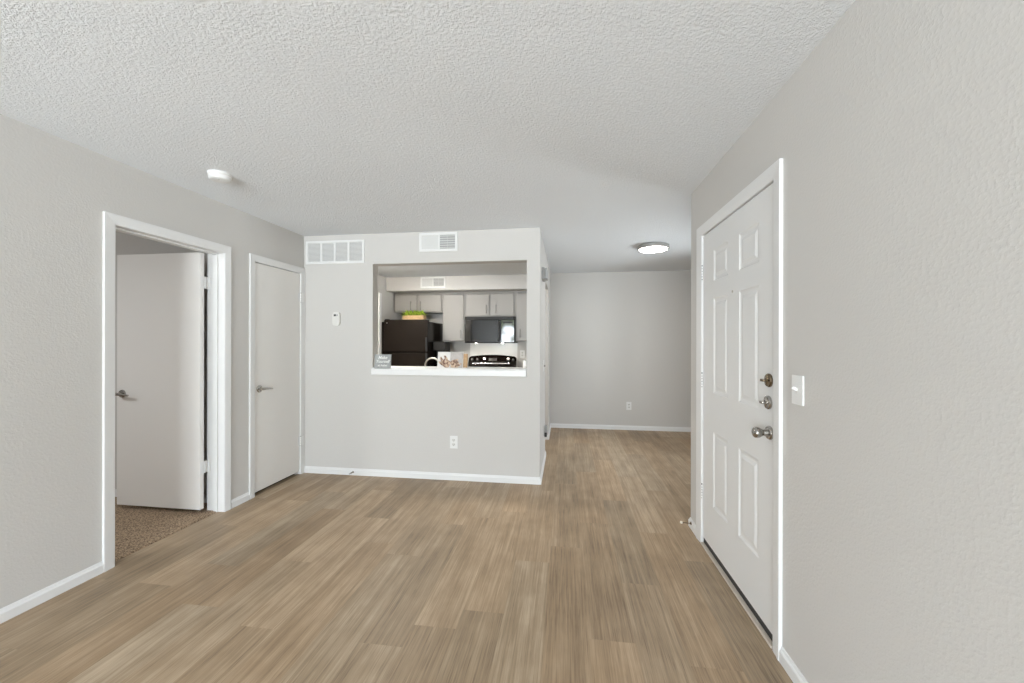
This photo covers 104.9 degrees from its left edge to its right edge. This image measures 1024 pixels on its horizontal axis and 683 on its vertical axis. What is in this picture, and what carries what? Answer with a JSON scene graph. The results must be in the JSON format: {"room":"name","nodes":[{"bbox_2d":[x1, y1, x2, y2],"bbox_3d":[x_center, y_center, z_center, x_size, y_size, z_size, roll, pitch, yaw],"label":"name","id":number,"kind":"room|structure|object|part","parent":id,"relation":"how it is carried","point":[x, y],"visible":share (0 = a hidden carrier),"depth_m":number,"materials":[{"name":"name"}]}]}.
{"room":"empty living room","nodes":[
{"label":"empty living room","id":0,"kind":"room"},
{"bbox_2d":[115,231,207,494],"bbox_3d":[-3.962,0.124,3.551,3.185,2.440,0.120,0,0,8],"label":"wall","id":1,"kind":"structure","parent":0,"point":[126,244],"depth_m":3.38,"materials":[{"name":"grey paint"}]},
{"bbox_2d":[115,489,206,502],"bbox_3d":[-3.978,1.311,3.486,3.155,0.066,0.013,0,0,8],"label":"baseboard","id":2,"kind":"structure","parent":1,"relation":"attached to","point":[205,496],"depth_m":3.29,"materials":[{"name":"white paint"}]},
{"bbox_2d":[115,497,215,559],"bbox_3d":[-4.177,1.355,1.744,3.255,0.036,3.520,0,0,8],"label":"floor","id":3,"kind":"structure","parent":0,"point":[136,527],"depth_m":2.92,"materials":[{"name":"beige carpet"}]},
{"bbox_2d":[115,512,215,561],"bbox_3d":[-2.393,1.347,2.749,0.008,0.008,0.760,0,0,8],"label":"strip","id":4,"kind":"object","parent":3,"relation":"on","point":[214,512],"visible":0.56,"depth_m":2.69,"materials":[{"name":"brown wood"}]},
{"bbox_2d":[0,114,401,608],"bbox_3d":[-2.579,0.126,1.545,0.155,2.440,10.161,0,0,8],"label":"wall","id":5,"kind":"structure","parent":0,"point":[55,192],"depth_m":2.13,"materials":[{"name":"grey paint"}]},
{"bbox_2d":[0,561,102,623],"bbox_3d":[-2.790,1.313,-0.600,0.013,0.066,5.854,0,0,8],"label":"baseboard","id":6,"kind":"structure","parent":5,"relation":"attached to","point":[24,604],"depth_m":2.06,"materials":[{"name":"white paint"}]},
{"bbox_2d":[115,252,210,509],"bbox_3d":[-2.793,0.305,3.136,0.785,2.010,0.152,0,0,8],"label":"door","id":7,"kind":"structure","parent":5,"relation":"in","point":[160,393],"depth_m":3.12,"materials":[{"name":"white paint"}]},
{"bbox_3d":[-3.135,0.415,3.143,0.064,0.064,0.044,0,0,8],"label":"handle","id":8,"kind":"part","parent":7,"relation":"part of","materials":[{"name":"silver metal"}]},
{"bbox_3d":[-3.092,0.417,3.112,0.119,0.027,0.023,0,0,8],"label":"lever","id":9,"kind":"part","parent":7,"relation":"part of","materials":[{"name":"silver metal"}]},
{"bbox_2d":[102,211,230,571],"bbox_3d":[-2.401,0.291,2.747,0.162,2.112,0.878,0,0,8],"label":"door frame","id":10,"kind":"structure","parent":5,"relation":"attached to","point":[219,255],"depth_m":3.02,"materials":[{"name":"white paint"}]},
{"bbox_3d":[-2.400,0.322,2.751,0.033,2.050,0.762,0,0,8],"label":"stop moulding","id":11,"kind":"part","parent":10,"relation":"part of","materials":[{"name":"white paint"}]},
{"bbox_2d":[231,492,249,508],"bbox_3d":[-2.259,1.314,3.271,0.013,0.066,0.184,0,0,8],"label":"baseboard","id":12,"kind":"structure","parent":5,"relation":"attached to","point":[245,497],"depth_m":3.27,"materials":[{"name":"white paint"}]},
{"bbox_2d":[249,253,304,498],"bbox_3d":[-2.258,0.294,3.725,0.144,2.106,0.708,0,0,8],"label":"door frame","id":13,"kind":"structure","parent":5,"relation":"attached to","point":[253,258],"depth_m":3.42,"materials":[{"name":"white paint"}]},
{"bbox_2d":[255,263,303,491],"bbox_3d":[-2.191,0.311,3.740,0.093,2.012,0.626,0,0,8],"label":"door","id":14,"kind":"structure","parent":5,"relation":"in","point":[278,297],"depth_m":3.68,"materials":[{"name":"white paint"}]},
{"bbox_3d":[-2.216,0.415,3.483,0.044,0.064,0.064,0,0,8],"label":"handle","id":15,"kind":"part","parent":14,"relation":"part of","materials":[{"name":"silver metal"}]},
{"bbox_2d":[378,293,381,353],"bbox_3d":[-1.945,0.313,5.793,0.016,2.070,0.080,0,0,8],"label":"trim","id":16,"kind":"structure","parent":5,"relation":"attached to","point":[379,294],"depth_m":5.78,"materials":[{"name":"white paint"}]},
{"bbox_2d":[255,474,293,492],"bbox_3d":[-2.576,1.362,3.806,0.665,0.029,0.762,0,0,8],"label":"floor","id":17,"kind":"structure","parent":0,"point":[293,474],"depth_m":3.75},
{"bbox_2d":[0,428,792,682],"bbox_3d":[0.091,1.351,1.179,5.335,0.001,10.161,0,0,8],"label":"floor","id":18,"kind":"structure","parent":0,"point":[591,572],"depth_m":2.13,"materials":[{"name":"brown laminate"}]},
{"bbox_2d":[382,319,443,365],"bbox_3d":[-1.534,0.506,6.113,0.739,1.685,0.801,0,0,8],"label":"refrigerator","id":19,"kind":"object","parent":18,"relation":"on","point":[409,342],"visible":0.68,"depth_m":5.75,"materials":[{"name":"black metal"}]},
{"bbox_3d":[-1.549,0.708,5.771,0.675,1.100,0.065,0,0,8],"label":"door","id":20,"kind":"part","parent":19,"relation":"part of","materials":[{"name":"black metal"}]},
{"bbox_3d":[-1.547,-0.091,5.771,0.675,0.475,0.065,0,0,8],"label":"freezer door","id":21,"kind":"part","parent":19,"relation":"part of","materials":[{"name":"black metal"}]},
{"bbox_2d":[401,310,426,319],"bbox_3d":[-1.480,-0.412,5.960,0.440,0.166,0.257,0,0,8],"label":"potted plant","id":22,"kind":"object","parent":19,"relation":"on","point":[407,315],"visible":0.94,"depth_m":5.90,"materials":[{"name":"green plant"}]},
{"bbox_3d":[-1.238,0.038,5.682,0.022,0.210,0.028,0,0,8],"label":"handle","id":23,"kind":"part","parent":19,"relation":"part of","materials":[{"name":"black"}]},
{"bbox_2d":[468,355,516,366],"bbox_3d":[-0.348,0.777,5.991,0.771,1.147,0.687,0,0,8],"label":"range","id":24,"kind":"object","parent":18,"relation":"on","point":[479,360],"visible":0.14,"depth_m":6.24,"materials":[{"name":"black metal"}]},
{"bbox_2d":[700,542,772,648],"bbox_3d":[1.284,1.348,2.180,0.164,0.012,0.922,0,0,8],"label":"threshold","id":25,"kind":"object","parent":18,"relation":"on","point":[749,612],"visible":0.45,"depth_m":2.05,"materials":[{"name":"beige"}]},
{"bbox_3d":[-0.941,0.916,6.118,0.426,0.868,0.652,0,0,8],"label":"base cabinet","id":26,"kind":"object","parent":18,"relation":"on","visible":0},
{"bbox_3d":[-0.938,0.461,6.132,0.426,0.039,0.625,0,0,8],"label":"countertop","id":27,"kind":"structure","parent":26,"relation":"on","visible":0},
{"bbox_2d":[433,342,449,362],"bbox_3d":[-1.071,0.219,5.986,0.192,0.444,0.270,0,0,8],"label":"coffee maker","id":28,"kind":"object","parent":27,"relation":"on","point":[437,346],"visible":0.44,"depth_m":5.87,"materials":[{"name":"black plastic"}]},
{"bbox_2d":[304,228,540,476],"bbox_3d":[-0.936,0.130,3.963,2.443,2.440,0.115,0,0,8],"label":"wall","id":29,"kind":"structure","parent":0,"point":[355,418],"depth_m":3.92,"materials":[{"name":"grey paint"}]},
{"bbox_2d":[306,239,364,263],"bbox_3d":[-1.809,-0.918,4.021,0.643,0.236,0.010,0,0,8],"label":"air vent","id":30,"kind":"object","parent":29,"relation":"in","point":[336,251],"visible":1,"depth_m":4.02,"materials":[{"name":"white plastic"}]},
{"bbox_3d":[-2.034,-0.919,4.051,0.140,0.183,0.008,0,0,8],"label":"louvre panel","id":31,"kind":"part","parent":30,"relation":"part of","materials":[{"name":"white plastic"}]},
{"bbox_3d":[-1.883,-0.918,4.030,0.131,0.183,0.008,0,0,8],"label":"louvre panel","id":32,"kind":"part","parent":30,"relation":"part of","materials":[{"name":"white plastic"}]},
{"bbox_3d":[-1.735,-0.918,4.010,0.131,0.183,0.008,0,0,8],"label":"louvre panel","id":33,"kind":"part","parent":30,"relation":"part of","materials":[{"name":"white plastic"}]},
{"bbox_3d":[-1.583,-0.918,3.989,0.140,0.183,0.008,0,0,8],"label":"louvre panel","id":34,"kind":"part","parent":30,"relation":"part of","materials":[{"name":"white plastic"}]},
{"bbox_2d":[332,312,340,325],"bbox_3d":[-1.787,-0.236,4.009,0.080,0.140,0.026,0,0,8],"label":"thermostat","id":35,"kind":"object","parent":29,"relation":"attached to","point":[336,316],"visible":1,"depth_m":4.00,"materials":[{"name":"white plastic"}]},
{"bbox_2d":[304,466,540,484],"bbox_3d":[-0.932,1.317,3.898,2.440,0.066,0.013,0,0,8],"label":"baseboard","id":36,"kind":"structure","parent":29,"relation":"attached to","point":[307,469],"depth_m":3.88,"materials":[{"name":"white paint"}]},
{"bbox_2d":[419,232,457,251],"bbox_3d":[-0.724,-0.984,3.872,0.391,0.187,0.010,0,0,8],"label":"air vent","id":37,"kind":"object","parent":29,"relation":"in","point":[438,241],"visible":1,"depth_m":3.87,"materials":[{"name":"white plastic"}]},
{"bbox_2d":[371,366,526,376],"bbox_3d":[-0.618,0.294,3.987,1.563,0.072,0.308,0,0,8],"label":"ledge","id":38,"kind":"object","parent":29,"relation":"attached to","point":[395,370],"visible":0.8,"depth_m":3.85,"materials":[{"name":"white paint"}]},
{"bbox_2d":[374,354,391,368],"bbox_3d":[-1.295,0.195,3.950,0.172,0.142,0.030,0,0,8],"label":"sign","id":39,"kind":"object","parent":38,"relation":"on","point":[383,361],"visible":1,"depth_m":3.94,"materials":[{"name":"white"}]},
{"bbox_2d":[437,352,463,367],"bbox_3d":[-0.627,0.184,3.989,0.267,0.167,0.052,0,0,8],"label":"cookbook","id":40,"kind":"object","parent":38,"relation":"on","point":[445,359],"visible":0.98,"depth_m":3.98,"materials":[{"name":"white"}]},
{"bbox_2d":[439,356,460,367],"bbox_3d":[-0.627,0.201,3.973,0.241,0.130,0.019,0,0,9],"label":"food photo","id":41,"kind":"object","parent":40,"relation":"attached to","point":[444,361],"depth_m":3.98},
{"bbox_2d":[463,354,467,367],"bbox_3d":[-0.560,0.196,4.004,0.222,0.150,0.036,0,0,8],"label":"cutting board","id":42,"kind":"object","parent":38,"relation":"on","point":[465,356],"visible":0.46,"depth_m":3.99,"materials":[{"name":"brown wood"}]},
{"bbox_2d":[523,360,526,367],"bbox_3d":[0.130,0.221,3.919,0.044,0.094,0.044,0,0,8],"label":"candle","id":43,"kind":"object","parent":38,"relation":"on","point":[524,361],"visible":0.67,"depth_m":3.90,"materials":[{"name":"white wax"}]},
{"bbox_2d":[450,436,457,448],"bbox_3d":[-0.570,0.980,3.850,0.076,0.122,0.009,0,0,8],"label":"wall outlet","id":44,"kind":"object","parent":29,"relation":"attached to","point":[453,439],"visible":1,"depth_m":3.85,"materials":[{"name":"white plastic"}]},
{"bbox_2d":[0,0,854,272],"bbox_3d":[-0.182,-1.129,1.217,6.135,0.080,10.401,0,0,8],"label":"ceiling","id":45,"kind":"structure","parent":0,"point":[594,125],"depth_m":1.76,"materials":[{"name":"white paint"}]},
{"bbox_2d":[207,170,231,183],"bbox_3d":[-1.900,-1.069,2.560,0.134,0.046,0.134,0,0,8],"label":"smoke detector","id":46,"kind":"object","parent":45,"relation":"attached to","point":[218,176],"visible":1,"depth_m":2.52,"materials":[{"name":"white plastic"}]},
{"bbox_2d":[637,242,668,252],"bbox_3d":[1.586,-1.058,4.426,0.340,0.054,0.340,0,0,8],"label":"ceiling light","id":47,"kind":"object","parent":45,"relation":"attached to","point":[651,247],"visible":1,"depth_m":4.34,"materials":[{"name":"white glass"}]},
{"bbox_2d":[378,262,526,276],"bbox_3d":[-0.837,-1.037,5.221,2.363,0.106,2.404,0,0,8],"label":"ceiling","id":48,"kind":"structure","parent":0,"point":[489,268],"depth_m":5.41,"materials":[{"name":"white paint"}]},
{"bbox_2d":[386,274,526,292],"bbox_3d":[-0.712,-0.881,6.134,2.363,0.207,0.561,0,0,8],"label":"wall","id":49,"kind":"structure","parent":0,"point":[480,283],"depth_m":5.86,"materials":[{"name":"grey paint"}]},
{"bbox_2d":[420,276,445,287],"bbox_3d":[-1.186,-0.896,5.911,0.390,0.170,0.010,0,0,8],"label":"air vent","id":50,"kind":"object","parent":49,"relation":"in","point":[425,282],"visible":1,"depth_m":5.91,"materials":[{"name":"white plastic"}]},
{"bbox_2d":[401,270,690,426],"bbox_3d":[0.799,0.133,6.271,5.562,2.440,0.120,0,0,8],"label":"wall","id":51,"kind":"structure","parent":0,"point":[617,338],"depth_m":6.09,"materials":[{"name":"grey paint"}]},
{"bbox_2d":[395,292,442,313],"bbox_3d":[-1.457,-0.622,6.336,0.788,0.312,0.362,0,0,8],"label":"upper cabinet","id":52,"kind":"object","parent":51,"relation":"attached to","point":[432,302],"visible":0.84,"depth_m":6.20,"materials":[{"name":"grey paint"}]},
{"bbox_3d":[-1.675,-0.611,6.225,0.353,0.254,0.019,0,0,8],"label":"door","id":53,"kind":"part","parent":52,"relation":"part of","materials":[{"name":"grey paint"}]},
{"bbox_3d":[-1.280,-0.610,6.171,0.347,0.254,0.019,0,0,8],"label":"door","id":54,"kind":"part","parent":52,"relation":"part of","materials":[{"name":"grey paint"}]},
{"bbox_2d":[443,292,464,340],"bbox_3d":[-0.886,-0.394,6.258,0.363,0.766,0.362,0,0,8],"label":"upper cabinet","id":55,"kind":"object","parent":51,"relation":"attached to","point":[453,302],"visible":0.91,"depth_m":6.11,"materials":[{"name":"grey paint"}]},
{"bbox_2d":[465,291,515,316],"bbox_3d":[-0.316,-0.584,6.179,0.785,0.384,0.362,0,0,8],"label":"upper cabinet","id":56,"kind":"object","parent":51,"relation":"attached to","point":[495,303],"visible":0.95,"depth_m":6.04,"materials":[{"name":"grey paint"}]},
{"bbox_3d":[-0.529,-0.571,6.068,0.356,0.329,0.019,0,0,8],"label":"door","id":57,"kind":"part","parent":56,"relation":"part of","materials":[{"name":"grey paint"}]},
{"bbox_2d":[465,316,517,342],"bbox_3d":[-0.322,-0.185,6.141,0.773,0.404,0.436,0,0,8],"label":"microwave","id":58,"kind":"object","parent":56,"relation":"attached to","point":[477,329],"visible":0.98,"depth_m":5.97,"materials":[{"name":"black metal"}]},
{"bbox_3d":[-0.443,-0.167,5.998,0.564,0.341,0.026,0,0,8],"label":"door","id":59,"kind":"part","parent":58,"relation":"part of","materials":[{"name":"black glass"}]},
{"bbox_3d":[-0.063,-0.166,5.946,0.198,0.341,0.026,0,0,8],"label":"control panel","id":60,"kind":"part","parent":58,"relation":"part of","materials":[{"name":"black glass"}]},
{"bbox_3d":[-0.150,-0.571,6.016,0.356,0.329,0.019,0,0,8],"label":"door","id":61,"kind":"part","parent":56,"relation":"part of","materials":[{"name":"grey paint"}]},
{"bbox_2d":[470,343,516,366],"bbox_3d":[-0.296,0.219,6.357,0.775,0.404,0.006,0,0,8],"label":"panel","id":62,"kind":"object","parent":51,"relation":"attached to","point":[508,349],"visible":0.52,"depth_m":6.35,"materials":[{"name":"white"}]},
{"bbox_2d":[516,291,526,340],"bbox_3d":[0.271,-0.392,6.099,0.400,0.764,0.362,0,0,8],"label":"upper cabinet","id":63,"kind":"object","parent":51,"relation":"attached to","point":[521,296],"visible":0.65,"depth_m":5.97,"materials":[{"name":"grey paint"}]},
{"bbox_2d":[520,350,524,357],"bbox_3d":[0.167,0.192,6.292,0.076,0.122,0.009,0,0,8],"label":"wall outlet","id":64,"kind":"object","parent":51,"relation":"attached to","point":[522,352],"visible":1,"depth_m":6.29,"materials":[{"name":"white plastic"}]},
{"bbox_2d":[551,423,690,431],"bbox_3d":[2.015,1.322,6.036,2.844,0.066,0.013,0,0,8],"label":"baseboard","id":65,"kind":"structure","parent":51,"relation":"attached to","point":[553,425],"depth_m":6.08,"materials":[{"name":"white paint"}]},
{"bbox_2d":[626,402,630,409],"bbox_3d":[1.802,0.985,6.068,0.076,0.122,0.009,0,0,8],"label":"wall outlet","id":66,"kind":"object","parent":51,"relation":"attached to","point":[628,404],"visible":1,"depth_m":6.07,"materials":[{"name":"white plastic"}]},
{"bbox_2d":[541,233,550,468],"bbox_3d":[0.389,0.132,5.053,0.115,2.440,2.404,0,0,8],"label":"wall","id":67,"kind":"structure","parent":0,"point":[545,286],"depth_m":4.93,"materials":[{"name":"grey paint"}]},
{"bbox_2d":[540,451,545,482],"bbox_3d":[0.334,1.319,4.198,0.013,0.066,0.951,0,0,8],"label":"baseboard","id":68,"kind":"structure","parent":67,"relation":"attached to","point":[544,458],"depth_m":4.12,"materials":[{"name":"white paint"}]},
{"bbox_2d":[542,267,547,281],"bbox_3d":[0.339,-0.693,4.042,0.058,0.120,0.190,0,0,8],"label":"door chime","id":69,"kind":"object","parent":67,"relation":"attached to","point":[544,270],"visible":1,"depth_m":3.96,"materials":[{"name":"grey plastic"}]},
{"bbox_2d":[544,425,547,436],"bbox_3d":[0.377,0.990,4.369,0.034,0.125,0.056,0,0,8],"label":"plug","id":70,"kind":"object","parent":67,"relation":"attached to","point":[545,426],"visible":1,"depth_m":4.35,"materials":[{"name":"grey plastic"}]},
{"bbox_2d":[691,0,1023,682],"bbox_3d":[0.917,0.133,-0.557,0.150,2.440,6.945,0,0,8],"label":"wall","id":71,"kind":"structure","parent":0,"point":[899,137],"depth_m":1.08,"materials":[{"name":"grey paint"}]},
{"bbox_2d":[688,517,695,535],"bbox_3d":[1.296,1.321,2.819,0.013,0.066,0.178,0,0,8],"label":"baseboard","id":72,"kind":"structure","parent":71,"relation":"attached to","point":[693,526],"depth_m":2.81,"materials":[{"name":"white paint"}]},
{"bbox_2d":[701,183,772,641],"bbox_3d":[1.207,0.316,2.195,0.118,2.050,0.923,0,0,8],"label":"door","id":73,"kind":"structure","parent":71,"relation":"in","point":[737,268],"depth_m":2.09,"materials":[{"name":"white paint"}]},
{"bbox_3d":[1.147,0.409,1.778,0.036,0.062,0.062,0,0,8],"label":"knob","id":74,"kind":"part","parent":73,"relation":"part of","materials":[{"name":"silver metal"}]},
{"bbox_2d":[696,158,782,660],"bbox_3d":[1.286,0.288,2.188,0.166,2.132,1.070,0,0,8],"label":"door frame","id":75,"kind":"structure","parent":71,"relation":"attached to","point":[773,174],"depth_m":1.71,"materials":[{"name":"white paint"}]},
{"bbox_2d":[779,646,807,682],"bbox_3d":[0.750,1.320,-1.160,0.013,0.066,5.706,0,0,8],"label":"baseboard","id":76,"kind":"structure","parent":71,"relation":"attached to","point":[785,660],"depth_m":1.59,"materials":[{"name":"white paint"}]},
{"bbox_2d":[791,375,803,405],"bbox_3d":[1.118,0.189,1.554,0.027,0.116,0.076,0,0,8],"label":"light switch","id":77,"kind":"object","parent":71,"relation":"attached to","point":[797,387],"visible":1,"depth_m":1.54,"materials":[{"name":"white plastic"}]}
]}

